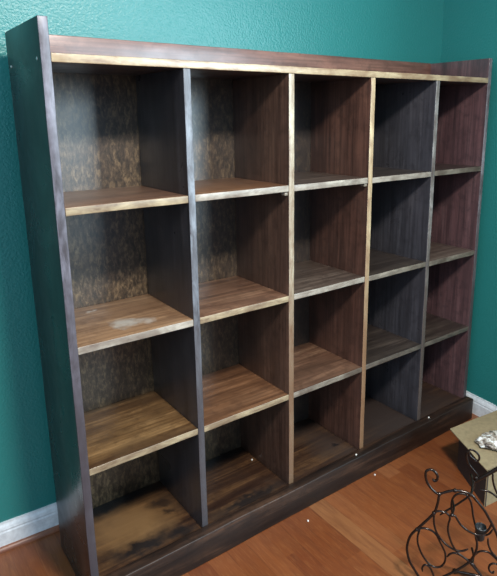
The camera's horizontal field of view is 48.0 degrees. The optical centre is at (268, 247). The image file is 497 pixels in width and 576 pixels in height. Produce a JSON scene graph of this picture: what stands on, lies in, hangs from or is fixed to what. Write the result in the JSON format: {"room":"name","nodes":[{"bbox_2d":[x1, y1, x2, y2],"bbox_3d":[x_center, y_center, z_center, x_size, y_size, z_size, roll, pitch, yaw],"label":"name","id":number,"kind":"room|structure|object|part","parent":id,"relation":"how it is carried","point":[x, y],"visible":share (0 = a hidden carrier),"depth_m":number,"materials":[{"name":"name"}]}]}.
{"room":"living room","nodes":[
{"label":"living room","id":0,"kind":"room"},
{"bbox_2d":[0,0,443,522],"bbox_3d":[-0.844,-0.327,1.480,3.750,2.550,0.100,-9,16,-33],"label":"wall","id":1,"kind":"structure","parent":0,"point":[394,30],"depth_m":1.70,"materials":[{"name":"teal paint"}]},
{"bbox_2d":[0,502,58,546],"bbox_3d":[-0.808,0.881,1.711,3.736,0.084,0.013,-9,16,-33],"label":"baseboard","id":2,"kind":"structure","parent":1,"relation":"attached to","point":[17,528],"depth_m":1.74,"materials":[{"name":"white paint"}]},
{"bbox_2d":[0,525,59,553],"bbox_3d":[-0.807,0.922,1.705,3.720,0.014,0.013,-9,16,-33],"label":"trim","id":3,"kind":"structure","parent":1,"relation":"attached to","point":[31,538],"depth_m":1.74,"materials":[{"name":"brown wood"}]},
{"bbox_2d":[0,413,496,575],"bbox_3d":[0.459,1.301,0.294,4.200,0.100,4.300,-10,16,-35],"label":"floor","id":4,"kind":"structure","parent":0,"point":[363,528],"depth_m":1.74,"materials":[{"name":"brown wood"}]},
{"bbox_2d":[5,15,492,575],"bbox_3d":[0.115,0.105,1.907,1.664,1.498,0.334,-10,16,-35],"label":"bookshelf","id":5,"kind":"object","parent":4,"relation":"on","point":[238,256],"visible":1,"depth_m":1.77,"materials":[{"name":"brown wood"}]},
{"bbox_3d":[-0.551,0.220,1.443,0.022,1.496,0.290,-10,16,-35],"label":"panel","id":6,"kind":"part","parent":5,"relation":"part of","materials":[{"name":"wood"}]},
{"bbox_3d":[-0.419,-0.128,1.466,0.315,0.020,0.289,-10,16,-35],"label":"shelf","id":7,"kind":"part","parent":5,"relation":"part of","materials":[{"name":"brown wood"}]},
{"bbox_3d":[-0.416,0.202,1.543,0.315,0.020,0.289,-10,16,-35],"label":"shelf","id":8,"kind":"part","parent":5,"relation":"part of","materials":[{"name":"brown wood"}]},
{"bbox_3d":[-0.414,0.524,1.618,0.315,0.020,0.289,-10,16,-35],"label":"shelf","id":9,"kind":"part","parent":5,"relation":"part of","materials":[{"name":"brown wood"}]},
{"bbox_3d":[0.017,0.069,2.033,1.652,1.472,0.007,-10,16,-35],"label":"panel","id":10,"kind":"part","parent":5,"relation":"part of","materials":[{"name":"brown wood"}]},
{"bbox_3d":[0.020,-0.615,1.861,1.619,0.074,0.020,-10,16,-35],"label":"rail","id":11,"kind":"part","parent":5,"relation":"part of","materials":[{"name":"brown wood"}]},
{"bbox_3d":[-0.152,-0.177,1.658,0.313,0.020,0.289,-10,16,-35],"label":"shelf","id":12,"kind":"part","parent":5,"relation":"part of","materials":[{"name":"brown wood"}]},
{"bbox_3d":[-0.149,0.154,1.736,0.313,0.020,0.289,-10,16,-35],"label":"shelf","id":13,"kind":"part","parent":5,"relation":"part of","materials":[{"name":"brown wood"}]},
{"bbox_3d":[-0.146,0.477,1.812,0.313,0.020,0.289,-10,16,-35],"label":"shelf","id":14,"kind":"part","parent":5,"relation":"part of","materials":[{"name":"brown wood"}]},
{"bbox_3d":[0.121,0.431,2.005,0.314,0.020,0.289,-10,16,-35],"label":"shelf","id":15,"kind":"part","parent":5,"relation":"part of","materials":[{"name":"brown wood"}]},
{"bbox_3d":[0.118,0.106,1.929,0.313,0.020,0.289,-10,16,-35],"label":"shelf","id":16,"kind":"part","parent":5,"relation":"part of","materials":[{"name":"brown wood"}]},
{"bbox_3d":[0.115,-0.223,1.852,0.313,0.020,0.289,-10,16,-35],"label":"shelf","id":17,"kind":"part","parent":5,"relation":"part of","materials":[{"name":"brown wood"}]},
{"bbox_3d":[0.386,0.382,2.196,0.307,0.020,0.289,-10,16,-35],"label":"shelf","id":18,"kind":"part","parent":5,"relation":"part of","materials":[{"name":"brown wood"}]},
{"bbox_3d":[0.382,0.059,2.120,0.308,0.020,0.288,-10,16,-35],"label":"shelf","id":19,"kind":"part","parent":5,"relation":"part of","materials":[{"name":"brown wood"}]},
{"bbox_3d":[0.380,-0.269,2.043,0.307,0.020,0.289,-10,16,-35],"label":"shelf","id":20,"kind":"part","parent":5,"relation":"part of","materials":[{"name":"brown wood"}]},
{"bbox_3d":[0.641,0.336,2.381,0.292,0.020,0.289,-10,16,-35],"label":"shelf","id":21,"kind":"part","parent":5,"relation":"part of","materials":[{"name":"brown wood"}]},
{"bbox_3d":[0.639,0.016,2.306,0.292,0.020,0.289,-10,16,-35],"label":"shelf","id":22,"kind":"part","parent":5,"relation":"part of","materials":[{"name":"brown wood"}]},
{"bbox_3d":[0.765,-0.014,2.392,0.021,1.496,0.286,-10,16,-35],"label":"panel","id":23,"kind":"part","parent":5,"relation":"part of","materials":[{"name":"brown wood"}]},
{"bbox_3d":[0.636,-0.316,2.228,0.292,0.020,0.289,-10,16,-35],"label":"shelf","id":24,"kind":"part","parent":5,"relation":"part of","materials":[{"name":"brown wood"}]},
{"bbox_2d":[406,449,496,575],"bbox_3d":[0.520,0.753,1.532,0.262,0.400,0.103,4,14,19],"label":"rack","id":25,"kind":"object","parent":4,"relation":"on","point":[481,529],"visible":1,"depth_m":1.51,"materials":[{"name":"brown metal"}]},
{"bbox_2d":[450,410,496,506],"bbox_3d":[0.848,0.753,2.053,0.428,0.156,0.237,-8,15,-28],"label":"cardboard box","id":26,"kind":"object","parent":4,"relation":"on","point":[467,432],"visible":0.77,"depth_m":1.99,"materials":[{"name":"beige cardboard"}]},
{"bbox_2d":[475,430,496,450],"bbox_3d":[0.817,0.673,1.965,0.168,0.036,0.110,-1,13,-2],"label":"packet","id":27,"kind":"object","parent":26,"relation":"on","point":[488,439],"visible":1,"depth_m":1.96,"materials":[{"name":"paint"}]},
{"bbox_2d":[440,0,496,405],"bbox_3d":[1.199,-0.421,1.804,0.100,2.550,1.610,-8,15,-30],"label":"wall","id":28,"kind":"structure","parent":0,"point":[469,30],"depth_m":2.31,"materials":[{"name":"teal paint"}]},
{"bbox_2d":[466,391,496,416],"bbox_3d":[1.161,0.787,2.057,0.013,0.084,1.610,-8,15,-30],"label":"baseboard","id":29,"kind":"structure","parent":28,"relation":"attached to","point":[481,407],"depth_m":2.43,"materials":[{"name":"white paint"}]}
]}

